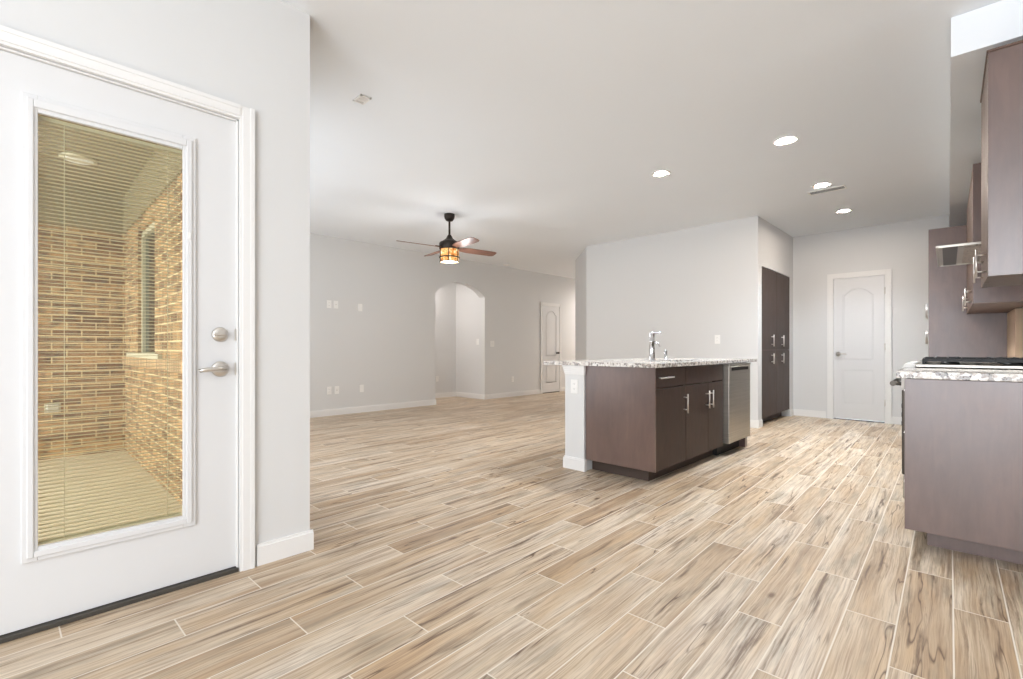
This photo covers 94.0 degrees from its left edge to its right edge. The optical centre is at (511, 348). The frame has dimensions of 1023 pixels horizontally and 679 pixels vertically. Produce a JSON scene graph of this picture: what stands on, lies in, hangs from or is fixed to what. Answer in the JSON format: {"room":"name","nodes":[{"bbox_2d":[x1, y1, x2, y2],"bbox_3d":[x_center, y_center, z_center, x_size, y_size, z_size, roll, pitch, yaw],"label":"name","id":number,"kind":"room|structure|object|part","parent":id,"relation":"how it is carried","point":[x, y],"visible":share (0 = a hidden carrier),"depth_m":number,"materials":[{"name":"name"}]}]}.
{"room":"open-plan kitchen","nodes":[
{"label":"open-plan kitchen","id":0,"kind":"room"},
{"bbox_2d":[38,222,124,459],"bbox_3d":[-5.165,-0.065,3.881,0.120,2.250,3.190,0,0,44],"label":"wall","id":1,"kind":"structure","parent":0,"point":[44,348],"depth_m":4.72,"materials":[{"name":"beige brick"}]},
{"bbox_2d":[44,403,60,412],"bbox_3d":[-4.396,0.573,4.567,0.030,0.095,0.115,0,0,44],"label":"outlet cover","id":2,"kind":"object","parent":1,"relation":"attached to","point":[52,404],"visible":0.8,"depth_m":4.56,"materials":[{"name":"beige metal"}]},
{"bbox_3d":[-4.391,0.573,4.563,0.018,0.075,0.085,0,0,44],"label":"flip lid","id":3,"kind":"part","parent":2,"relation":"part of","materials":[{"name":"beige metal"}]},
{"bbox_2d":[38,114,158,196],"bbox_3d":[-3.823,-1.620,2.582,3.915,0.100,3.190,0,0,44],"label":"ceiling","id":4,"kind":"structure","parent":0,"point":[50,126],"depth_m":3.99,"materials":[{"name":"white paint"}]},
{"bbox_2d":[59,152,97,164],"bbox_3d":[-3.571,-1.558,3.932,0.240,0.022,0.240,0,0,44],"label":"recessed light","id":5,"kind":"object","parent":4,"relation":"in","point":[72,154],"visible":0.6,"depth_m":3.91,"materials":[{"name":"white plastic"}]},
{"bbox_2d":[38,450,181,545],"bbox_3d":[-4.553,1.115,1.828,3.915,0.110,5.290,0,0,44],"label":"floor","id":6,"kind":"structure","parent":0,"point":[126,453],"depth_m":3.45,"materials":[{"name":"concrete"}]},
{"bbox_2d":[125,173,181,503],"bbox_3d":[-2.665,-0.065,3.670,3.765,2.250,0.034,0,0,44],"label":"wall","id":7,"kind":"structure","parent":0,"point":[176,340],"depth_m":3.74,"materials":[{"name":"beige brick"}]},
{"bbox_2d":[38,144,181,233],"bbox_3d":[-3.812,-1.380,2.572,3.885,0.380,3.190,0,0,44],"label":"trim","id":8,"kind":"structure","parent":7,"relation":"attached to","point":[180,157],"depth_m":4.60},
{"bbox_2d":[122,356,181,372],"bbox_3d":[-2.684,0.125,3.649,3.764,0.080,0.027,0,0,44],"label":"trim","id":9,"kind":"structure","parent":7,"relation":"attached to","point":[178,369],"depth_m":3.73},
{"bbox_2d":[0,0,309,567],"bbox_3d":[-2.400,-0.338,1.130,0.140,2.735,3.785,0,0,44],"label":"wall","id":10,"kind":"structure","parent":0,"point":[254,54],"depth_m":2.28,"materials":[{"name":"beige paint"}]},
{"bbox_2d":[0,50,238,643],"bbox_3d":[-1.587,-0.009,1.908,0.146,2.077,0.876,0,0,44],"label":"door","id":11,"kind":"structure","parent":10,"relation":"in","point":[44,587],"depth_m":1.90,"materials":[{"name":"white wood"}]},
{"bbox_3d":[-1.568,-0.072,1.895,0.024,1.691,0.533,0,0,44],"label":"glazing frame","id":12,"kind":"part","parent":11,"relation":"part of","materials":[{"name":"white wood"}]},
{"bbox_3d":[-1.316,0.095,2.100,0.024,0.024,0.106,0,0,44],"label":"lever","id":13,"kind":"part","parent":11,"relation":"part of","materials":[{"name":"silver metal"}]},
{"bbox_3d":[-1.306,0.094,2.144,0.045,0.070,0.070,0,0,44],"label":"handle","id":14,"kind":"part","parent":11,"relation":"part of","materials":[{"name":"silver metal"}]},
{"bbox_2d":[0,25,254,571],"bbox_3d":[-1.610,-0.044,1.930,0.162,2.149,1.004,0,0,44],"label":"trim","id":15,"kind":"structure","parent":10,"relation":"attached to","point":[11,38],"depth_m":2.20,"materials":[{"name":"white wood"}]},
{"bbox_2d":[256,529,313,565],"bbox_3d":[-1.147,0.980,2.384,0.114,0.100,0.269,0,0,44],"label":"baseboard","id":16,"kind":"structure","parent":10,"relation":"attached to","point":[287,546],"depth_m":2.34,"materials":[{"name":"white wood"}]},
{"bbox_2d":[310,233,574,410],"bbox_3d":[-0.511,-0.338,9.707,0.160,2.735,11.165,0,0,44],"label":"wall","id":17,"kind":"structure","parent":0,"point":[387,347],"depth_m":8.20,"materials":[{"name":"beige paint"}]},
{"bbox_2d":[327,300,330,307],"bbox_3d":[-2.774,-0.670,7.248,0.010,0.118,0.072,0,0,44],"label":"wall outlet","id":18,"kind":"object","parent":17,"relation":"attached to","point":[328,301],"visible":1,"depth_m":7.24,"materials":[{"name":"white plastic"}]},
{"bbox_2d":[327,387,330,394],"bbox_3d":[-2.774,0.645,7.248,0.010,0.118,0.072,0,0,44],"label":"wall outlet","id":19,"kind":"object","parent":17,"relation":"attached to","point":[328,388],"visible":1,"depth_m":7.24,"materials":[{"name":"white plastic"}]},
{"bbox_2d":[334,301,337,308],"bbox_3d":[-2.696,-0.670,7.323,0.018,0.118,0.072,0,0,44],"label":"cable plate","id":20,"kind":"object","parent":17,"relation":"attached to","point":[335,302],"visible":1,"depth_m":7.33,"materials":[{"name":"white plastic"}]},
{"bbox_2d":[335,386,338,393],"bbox_3d":[-2.685,0.645,7.334,0.018,0.118,0.072,0,0,44],"label":"cable plate","id":21,"kind":"object","parent":17,"relation":"attached to","point":[336,387],"visible":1,"depth_m":7.34,"materials":[{"name":"white plastic"}]},
{"bbox_2d":[310,387,564,417],"bbox_3d":[-0.847,0.980,9.894,0.931,0.100,10.965,0,0,44],"label":"baseboard","id":22,"kind":"structure","parent":17,"relation":"attached to","point":[350,410],"depth_m":8.33,"materials":[{"name":"white wood"}]},
{"bbox_2d":[540,302,561,393],"bbox_3d":[0.907,-0.008,11.066,0.170,2.076,0.762,0,0,44],"label":"door","id":23,"kind":"structure","parent":17,"relation":"in","point":[550,324],"depth_m":11.04,"materials":[{"name":"white wood"}]},
{"bbox_3d":[0.915,-0.032,11.059,0.007,1.623,0.348,0,0,44],"label":"raised panel","id":24,"kind":"part","parent":23,"relation":"part of","materials":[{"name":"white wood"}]},
{"bbox_2d":[435,283,479,393],"bbox_3d":[-1.697,-0.338,9.244,0.900,2.735,2.320,0,0,44],"label":"wall","id":25,"kind":"structure","parent":0,"point":[457,307],"depth_m":9.97,"materials":[{"name":"beige paint"}]},
{"bbox_2d":[0,391,1022,678],"bbox_3d":[1.262,1.090,5.356,10.960,0.120,14.950,0,0,44],"label":"floor","id":26,"kind":"structure","parent":0,"point":[454,538],"depth_m":2.11,"materials":[{"name":"beige tile"}]},
{"bbox_2d":[586,366,688,480],"bbox_3d":[1.045,0.588,3.951,0.666,0.884,0.532,0,0,44],"label":"base cabinet","id":27,"kind":"object","parent":26,"relation":"on","point":[636,416],"visible":0.92,"depth_m":3.76,"materials":[{"name":"brown wood"}]},
{"bbox_3d":[0.852,0.538,3.780,0.626,0.784,0.018,0,0,44],"label":"panel","id":28,"kind":"part","parent":27,"relation":"part of","materials":[{"name":"brown wood"}]},
{"bbox_2d":[543,358,756,367],"bbox_3d":[1.465,0.130,4.698,1.088,0.030,2.272,0,0,44],"label":"countertop","id":29,"kind":"structure","parent":27,"relation":"on","point":[631,362],"depth_m":4.12,"materials":[{"name":"white stone"}]},
{"bbox_2d":[648,331,661,359],"bbox_3d":[1.394,-0.025,4.610,0.137,0.279,0.072,0,0,37],"label":"kitchen faucet","id":30,"kind":"object","parent":29,"relation":"on","point":[652,342],"visible":0.97,"depth_m":4.61,"materials":[{"name":"silver metal"}]},
{"bbox_2d":[663,350,667,359],"bbox_3d":[1.563,0.068,4.834,0.048,0.094,0.048,0,0,44],"label":"soap dispenser","id":31,"kind":"object","parent":29,"relation":"on","point":[665,351],"visible":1,"depth_m":4.82,"materials":[{"name":"silver metal"}]},
{"bbox_3d":[1.254,0.227,3.760,0.020,0.151,0.509,0,0,44],"label":"drawer","id":32,"kind":"part","parent":27,"relation":"part of","materials":[{"name":"brown wood"}]},
{"bbox_3d":[1.254,0.619,3.760,0.020,0.617,0.509,0,0,44],"label":"door","id":33,"kind":"part","parent":27,"relation":"part of","materials":[{"name":"brown wood"}]},
{"bbox_3d":[1.430,0.453,3.898,0.040,0.155,0.012,0,0,44],"label":"handle","id":34,"kind":"part","parent":27,"relation":"part of","materials":[{"name":"silver metal"}]},
{"bbox_2d":[674,364,722,470],"bbox_3d":[1.516,0.591,4.437,0.666,0.879,0.818,0,0,44],"label":"base cabinet","id":35,"kind":"object","parent":26,"relation":"on","point":[704,419],"visible":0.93,"depth_m":4.21,"materials":[{"name":"brown wood"}]},
{"bbox_3d":[1.595,0.619,4.112,0.020,0.617,0.454,0,0,44],"label":"door","id":36,"kind":"part","parent":35,"relation":"part of","materials":[{"name":"brown wood"}]},
{"bbox_3d":[1.719,0.227,4.240,0.020,0.151,0.812,0,0,44],"label":"false drawer","id":37,"kind":"part","parent":35,"relation":"part of","materials":[{"name":"brown wood"}]},
{"bbox_3d":[1.879,0.619,4.405,0.020,0.617,0.354,0,0,44],"label":"door","id":38,"kind":"part","parent":35,"relation":"part of","materials":[{"name":"brown wood"}]},
{"bbox_2d":[712,363,750,454],"bbox_3d":[2.021,0.590,4.939,0.694,0.880,0.597,0,0,44],"label":"dishwasher","id":39,"kind":"object","parent":26,"relation":"on","point":[736,376],"visible":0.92,"depth_m":4.63,"materials":[{"name":"silver metal"}]},
{"bbox_3d":[2.011,0.980,4.948,0.466,0.100,0.595,0,0,44],"label":"kick plate","id":40,"kind":"part","parent":39,"relation":"part of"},
{"bbox_3d":[2.237,0.536,4.729,0.060,0.737,0.595,0,0,44],"label":"door","id":41,"kind":"part","parent":39,"relation":"part of","materials":[{"name":"silver metal"}]},
{"bbox_3d":[2.259,0.199,4.708,0.004,0.033,0.463,0,0,44],"label":"pocket handle","id":42,"kind":"part","parent":39,"relation":"part of","materials":[{"name":"silver metal"}]},
{"bbox_2d":[739,362,746,446],"bbox_3d":[2.230,0.588,5.203,0.626,0.884,0.063,0,0,44],"label":"end panel","id":43,"kind":"object","parent":26,"relation":"on","point":[742,442],"visible":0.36,"depth_m":4.98,"materials":[{"name":"brown wood"}]},
{"bbox_2d":[762,267,788,421],"bbox_3d":[3.544,-0.021,6.918,0.635,2.101,1.318,0,0,44],"label":"pantry cabinet","id":44,"kind":"object","parent":26,"relation":"on","point":[775,286],"visible":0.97,"depth_m":6.69,"materials":[{"name":"brown wood"}]},
{"bbox_3d":[3.504,-0.523,6.494,0.019,1.091,0.649,0,0,44],"label":"door","id":45,"kind":"part","parent":44,"relation":"part of","materials":[{"name":"brown wood"}]},
{"bbox_3d":[3.504,0.474,6.494,0.019,0.895,0.649,0,0,44],"label":"door","id":46,"kind":"part","parent":44,"relation":"part of","materials":[{"name":"brown wood"}]},
{"bbox_3d":[3.962,-0.523,6.967,0.019,1.091,0.662,0,0,44],"label":"door","id":47,"kind":"part","parent":44,"relation":"part of","materials":[{"name":"brown wood"}]},
{"bbox_3d":[3.962,0.474,6.967,0.019,0.895,0.662,0,0,44],"label":"door","id":48,"kind":"part","parent":44,"relation":"part of","materials":[{"name":"brown wood"}]},
{"bbox_2d":[890,356,1022,498],"bbox_3d":[2.891,0.544,3.020,0.730,0.972,0.776,0,0,42],"label":"gas range","id":49,"kind":"object","parent":26,"relation":"on","point":[1015,363],"visible":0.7,"depth_m":2.88,"materials":[{"name":"silver metal"}]},
{"bbox_3d":[2.645,0.222,3.245,0.062,0.031,0.660,0,0,42],"label":"oven handle","id":50,"kind":"part","parent":49,"relation":"part of","materials":[{"name":"silver metal"}]},
{"bbox_3d":[2.689,0.517,3.205,0.058,0.525,0.754,0,0,42],"label":"oven door","id":51,"kind":"part","parent":49,"relation":"part of","materials":[{"name":"silver metal"}]},
{"bbox_3d":[2.691,0.859,3.203,0.053,0.143,0.754,0,0,42],"label":"storage drawer","id":52,"kind":"part","parent":49,"relation":"part of","materials":[{"name":"silver metal"}]},
{"bbox_3d":[2.691,0.172,3.203,0.067,0.156,0.756,0,0,42],"label":"control panel","id":53,"kind":"part","parent":49,"relation":"part of","materials":[{"name":"silver metal"}]},
{"bbox_3d":[2.665,0.088,2.897,0.090,0.017,0.090,0,0,42],"label":"burner","id":54,"kind":"part","parent":49,"relation":"part of","materials":[{"name":"metal"}]},
{"bbox_2d":[916,362,1022,368],"bbox_3d":[2.937,0.105,2.978,0.599,0.017,0.776,0,0,42],"label":"cooktop","id":55,"kind":"object","parent":49,"relation":"in","point":[960,365],"depth_m":2.83,"materials":[{"name":"silver metal"}]},
{"bbox_3d":[2.865,0.088,2.714,0.090,0.017,0.090,0,0,42],"label":"burner","id":56,"kind":"part","parent":49,"relation":"part of","materials":[{"name":"metal"}]},
{"bbox_2d":[904,378,1022,564],"bbox_3d":[2.464,0.594,2.479,0.649,0.873,0.601,0,0,42],"label":"base cabinet","id":57,"kind":"object","parent":26,"relation":"on","point":[963,480],"visible":0.95,"depth_m":2.31,"materials":[{"name":"brown wood"}]},
{"bbox_2d":[896,367,1022,381],"bbox_3d":[2.451,0.137,2.478,0.667,0.037,0.630,0,0,42],"label":"countertop","id":58,"kind":"structure","parent":57,"relation":"on","point":[1002,375],"depth_m":2.35,"materials":[{"name":"white stone"}]},
{"bbox_2d":[925,225,1006,356],"bbox_3d":[5.111,-0.107,5.377,0.654,2.275,1.540,0,0,42],"label":"tall cabinet","id":59,"kind":"object","parent":26,"relation":"on","point":[953,332],"visible":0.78,"depth_m":4.87,"materials":[{"name":"brown wood"}]},
{"bbox_2d":[565,374,591,469],"bbox_3d":[1.292,0.593,4.836,0.198,0.874,2.175,0,0,44],"label":"wall","id":60,"kind":"structure","parent":0,"point":[575,404],"depth_m":4.05,"materials":[{"name":"beige paint"}]},
{"bbox_2d":[562,365,585,374],"bbox_3d":[1.297,0.185,4.846,0.226,0.078,2.233,0,0,44],"label":"trim","id":61,"kind":"structure","parent":60,"relation":"attached to","point":[568,369],"depth_m":4.04,"materials":[{"name":"white wood"}]},
{"bbox_2d":[571,379,577,393],"bbox_3d":[0.533,0.325,4.050,0.072,0.118,0.010,0,0,44],"label":"wall outlet","id":62,"kind":"object","parent":60,"relation":"attached to","point":[574,383],"visible":1,"depth_m":4.04,"materials":[{"name":"white plastic"}]},
{"bbox_2d":[563,455,586,471],"bbox_3d":[1.292,0.979,4.836,0.226,0.102,2.203,0,0,44],"label":"baseboard","id":63,"kind":"structure","parent":60,"relation":"attached to","point":[574,463],"depth_m":4.03,"materials":[{"name":"white wood"}]},
{"bbox_2d":[280,0,1000,278],"bbox_3d":[1.262,-1.765,5.356,10.960,0.120,14.950,0,0,44],"label":"ceiling","id":64,"kind":"structure","parent":0,"point":[544,127],"depth_m":3.55,"materials":[{"name":"white paint"}]},
{"bbox_2d":[353,94,370,104],"bbox_3d":[-1.021,-1.700,3.258,0.110,0.009,0.080,0,0,44],"label":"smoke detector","id":65,"kind":"object","parent":64,"relation":"in","point":[362,99],"visible":1,"depth_m":3.25,"materials":[{"name":"white plastic"}]},
{"bbox_2d":[396,213,495,263],"bbox_3d":[-0.790,-1.398,6.069,1.002,0.612,1.091,0,0,12],"label":"ceiling fan","id":66,"kind":"object","parent":64,"relation":"hanging from","point":[449,248],"visible":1,"depth_m":5.99,"materials":[{"name":"brown wood"}]},
{"bbox_3d":[-1.121,-1.275,5.827,0.580,0.039,0.132,0,0,-36],"label":"blade","id":67,"kind":"part","parent":66,"relation":"part of","materials":[{"name":"brown wood"}]},
{"bbox_3d":[-1.014,-1.275,6.376,0.132,0.039,0.520,0,0,-36],"label":"blade","id":68,"kind":"part","parent":66,"relation":"part of","materials":[{"name":"brown wood"}]},
{"bbox_3d":[-0.790,-1.177,6.069,0.240,0.154,0.240,0,0,44],"label":"lantern glass","id":69,"kind":"part","parent":66,"relation":"part of","materials":[{"name":"orange glass"}]},
{"bbox_3d":[-0.566,-1.275,5.762,0.132,0.039,0.520,0,0,-36],"label":"blade","id":70,"kind":"part","parent":66,"relation":"part of","materials":[{"name":"brown wood"}]},
{"bbox_3d":[-0.459,-1.275,6.311,0.580,0.039,0.132,0,0,-36],"label":"blade","id":71,"kind":"part","parent":66,"relation":"part of","materials":[{"name":"brown wood"}]},
{"bbox_2d":[651,170,670,176],"bbox_3d":[1.457,-1.700,4.645,0.180,0.008,0.180,0,0,44],"label":"recessed light","id":72,"kind":"object","parent":64,"relation":"in","point":[660,173],"visible":1,"depth_m":4.64,"materials":[{"name":"white glass"}]},
{"bbox_2d":[773,136,797,145],"bbox_3d":[2.247,-1.700,3.908,0.180,0.008,0.180,0,0,44],"label":"recessed light","id":73,"kind":"object","parent":64,"relation":"in","point":[785,140],"visible":1,"depth_m":3.90,"materials":[{"name":"white glass"}]},
{"bbox_2d":[812,182,831,187],"bbox_3d":[3.241,-1.700,4.977,0.180,0.008,0.180,0,0,44],"label":"recessed light","id":74,"kind":"object","parent":64,"relation":"in","point":[823,184],"visible":1,"depth_m":4.98,"materials":[{"name":"white glass"}]},
{"bbox_2d":[807,185,846,195],"bbox_3d":[3.397,-1.699,5.132,0.340,0.010,0.140,0,0,44],"label":"ceiling vent","id":75,"kind":"object","parent":64,"relation":"in","point":[841,187],"visible":1,"depth_m":5.12,"materials":[{"name":"white plastic"}]},
{"bbox_2d":[835,209,852,212],"bbox_3d":[4.127,-1.700,5.915,0.180,0.008,0.180,0,0,44],"label":"recessed light","id":76,"kind":"object","parent":64,"relation":"in","point":[842,210],"visible":1,"depth_m":5.92,"materials":[{"name":"white glass"}]},
{"bbox_2d":[575,216,792,419],"bbox_3d":[2.520,-0.338,8.014,3.550,2.735,1.780,0,0,44],"label":"wall partition","id":77,"kind":"structure","parent":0,"point":[692,286],"depth_m":6.89,"materials":[{"name":"beige paint"}]},
{"bbox_2d":[715,335,719,343],"bbox_3d":[2.804,-0.120,6.493,0.072,0.118,0.010,0,0,44],"label":"wall outlet","id":78,"kind":"object","parent":77,"relation":"attached to","point":[717,337],"visible":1,"depth_m":6.49,"materials":[{"name":"white plastic"}]},
{"bbox_2d":[750,409,793,427],"bbox_3d":[2.472,0.980,7.961,3.574,0.100,1.664,0,0,44],"label":"baseboard","id":79,"kind":"structure","parent":77,"relation":"attached to","point":[753,423],"depth_m":6.17,"materials":[{"name":"white wood"}]},
{"bbox_2d":[793,215,948,417],"bbox_3d":[5.426,-0.338,6.349,2.939,2.735,0.130,0,0,44],"label":"wall","id":80,"kind":"structure","parent":0,"point":[901,247],"depth_m":6.78,"materials":[{"name":"beige paint"}]},
{"bbox_2d":[793,409,901,424],"bbox_3d":[4.926,0.980,6.732,1.690,0.100,0.014,0,0,44],"label":"baseboard","id":81,"kind":"structure","parent":80,"relation":"attached to","point":[797,412],"depth_m":7.11,"materials":[{"name":"white wood"}]},
{"bbox_2d":[827,269,891,423],"bbox_3d":[4.925,-0.025,6.762,0.742,2.111,0.157,0,0,44],"label":"door","id":82,"kind":"structure","parent":80,"relation":"in","point":[859,304],"depth_m":6.74,"materials":[{"name":"white wood"}]},
{"bbox_3d":[4.913,-0.032,6.750,0.336,1.623,0.007,0,0,44],"label":"raised panel","id":83,"kind":"part","parent":82,"relation":"part of","materials":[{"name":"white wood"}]},
{"bbox_3d":[4.942,1.025,6.780,0.596,0.010,0.086,0,0,44],"label":"sill","id":84,"kind":"part","parent":82,"relation":"part of","materials":[{"name":"white wood"}]},
{"bbox_2d":[949,0,1022,226],"bbox_3d":[4.080,-1.601,4.101,0.457,0.203,4.875,0,0,42],"label":"soffit","id":85,"kind":"object","parent":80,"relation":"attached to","point":[975,32],"depth_m":2.63,"materials":[{"name":"white paint"}]},
{"bbox_3d":[4.350,-0.337,3.952,0.140,2.735,5.390,0,0,42],"label":"wall","id":86,"kind":"structure","parent":0,"visible":0},
{"bbox_2d":[936,241,980,266],"bbox_3d":[3.101,-1.055,3.082,0.523,0.886,0.900,0,0,42],"label":"range hood","id":87,"kind":"object","parent":86,"relation":"attached to","point":[963,253],"visible":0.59,"depth_m":3.12,"materials":[{"name":"silver metal"}]},
{"bbox_2d":[962,163,1022,313],"bbox_3d":[4.153,-0.870,4.114,0.366,1.060,1.597,0,0,42],"label":"upper cabinet","id":88,"kind":"object","parent":86,"relation":"attached to","point":[1002,299],"visible":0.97,"depth_m":3.62,"materials":[{"name":"brown wood"}]},
{"bbox_3d":[4.272,-0.425,4.487,0.038,0.140,0.009,0,0,42],"label":"handle","id":89,"kind":"part","parent":88,"relation":"part of","materials":[{"name":"silver metal"}]},
{"bbox_3d":[4.458,-0.868,4.647,0.020,1.053,0.390,0,0,42],"label":"door","id":90,"kind":"part","parent":88,"relation":"part of","materials":[{"name":"brown wood"}]},
{"bbox_3d":[4.192,-0.868,4.357,0.020,1.053,0.390,0,0,42],"label":"door","id":91,"kind":"part","parent":88,"relation":"part of","materials":[{"name":"brown wood"}]},
{"bbox_3d":[3.926,-0.868,4.066,0.020,1.053,0.390,0,0,42],"label":"door","id":92,"kind":"part","parent":88,"relation":"part of","materials":[{"name":"brown wood"}]},
{"bbox_3d":[3.660,-0.868,3.776,0.020,1.053,0.390,0,0,42],"label":"door","id":93,"kind":"part","parent":88,"relation":"part of","materials":[{"name":"brown wood"}]},
{"bbox_2d":[973,40,1022,287],"bbox_3d":[2.565,-0.874,2.380,0.366,1.067,0.627,0,0,42],"label":"upper cabinet","id":94,"kind":"object","parent":86,"relation":"attached to","point":[1001,99],"visible":1,"depth_m":2.22,"materials":[{"name":"brown wood"}]},
{"bbox_3d":[2.532,-0.425,2.587,0.038,0.140,0.009,0,0,42],"label":"handle","id":95,"kind":"part","parent":94,"relation":"part of","materials":[{"name":"silver metal"}]},
{"bbox_3d":[2.353,-0.425,2.391,0.038,0.140,0.009,0,0,42],"label":"handle","id":96,"kind":"part","parent":94,"relation":"part of","materials":[{"name":"silver metal"}]},
{"bbox_3d":[2.574,-0.868,2.590,0.020,1.053,0.297,0,0,42],"label":"door","id":97,"kind":"part","parent":94,"relation":"part of","materials":[{"name":"brown wood"}]},
{"bbox_3d":[2.371,-0.868,2.369,0.020,1.053,0.296,0,0,42],"label":"door","id":98,"kind":"part","parent":94,"relation":"part of","materials":[{"name":"brown wood"}]},
{"bbox_3d":[2.578,-1.401,2.369,0.333,0.012,0.627,0,0,42],"label":"moulding","id":99,"kind":"part","parent":94,"relation":"part of","materials":[{"name":"brown wood"}]},
{"bbox_3d":[2.378,-0.868,2.147,0.328,1.055,0.020,0,0,42],"label":"panel","id":100,"kind":"part","parent":94,"relation":"part of","materials":[{"name":"brown wood"}]},
{"bbox_2d":[1007,308,1022,357],"bbox_3d":[4.564,-0.112,4.324,0.045,0.454,0.748,0,0,42],"label":"backsplash panel","id":101,"kind":"object","parent":86,"relation":"attached to","point":[1014,317],"visible":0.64,"depth_m":4.06,"materials":[{"name":"brown wood"}]},
{"bbox_3d":[-2.824,-0.337,4.013,4.759,2.735,0.235,0,0,44],"label":"wall","id":102,"kind":"structure","parent":0,"visible":0},
{"bbox_2d":[126,222,161,358],"bbox_3d":[-3.216,-0.492,4.218,1.530,1.155,0.115,0,0,44],"label":"window","id":103,"kind":"structure","parent":102,"relation":"in","point":[151,310],"depth_m":4.33,"materials":[{"name":"clear glass"}]},
{"bbox_3d":[-3.144,-0.490,4.185,0.680,1.060,0.007,0,0,44],"label":"pane","id":104,"kind":"part","parent":103,"relation":"part of","materials":[{"name":"clear glass"}]}
]}

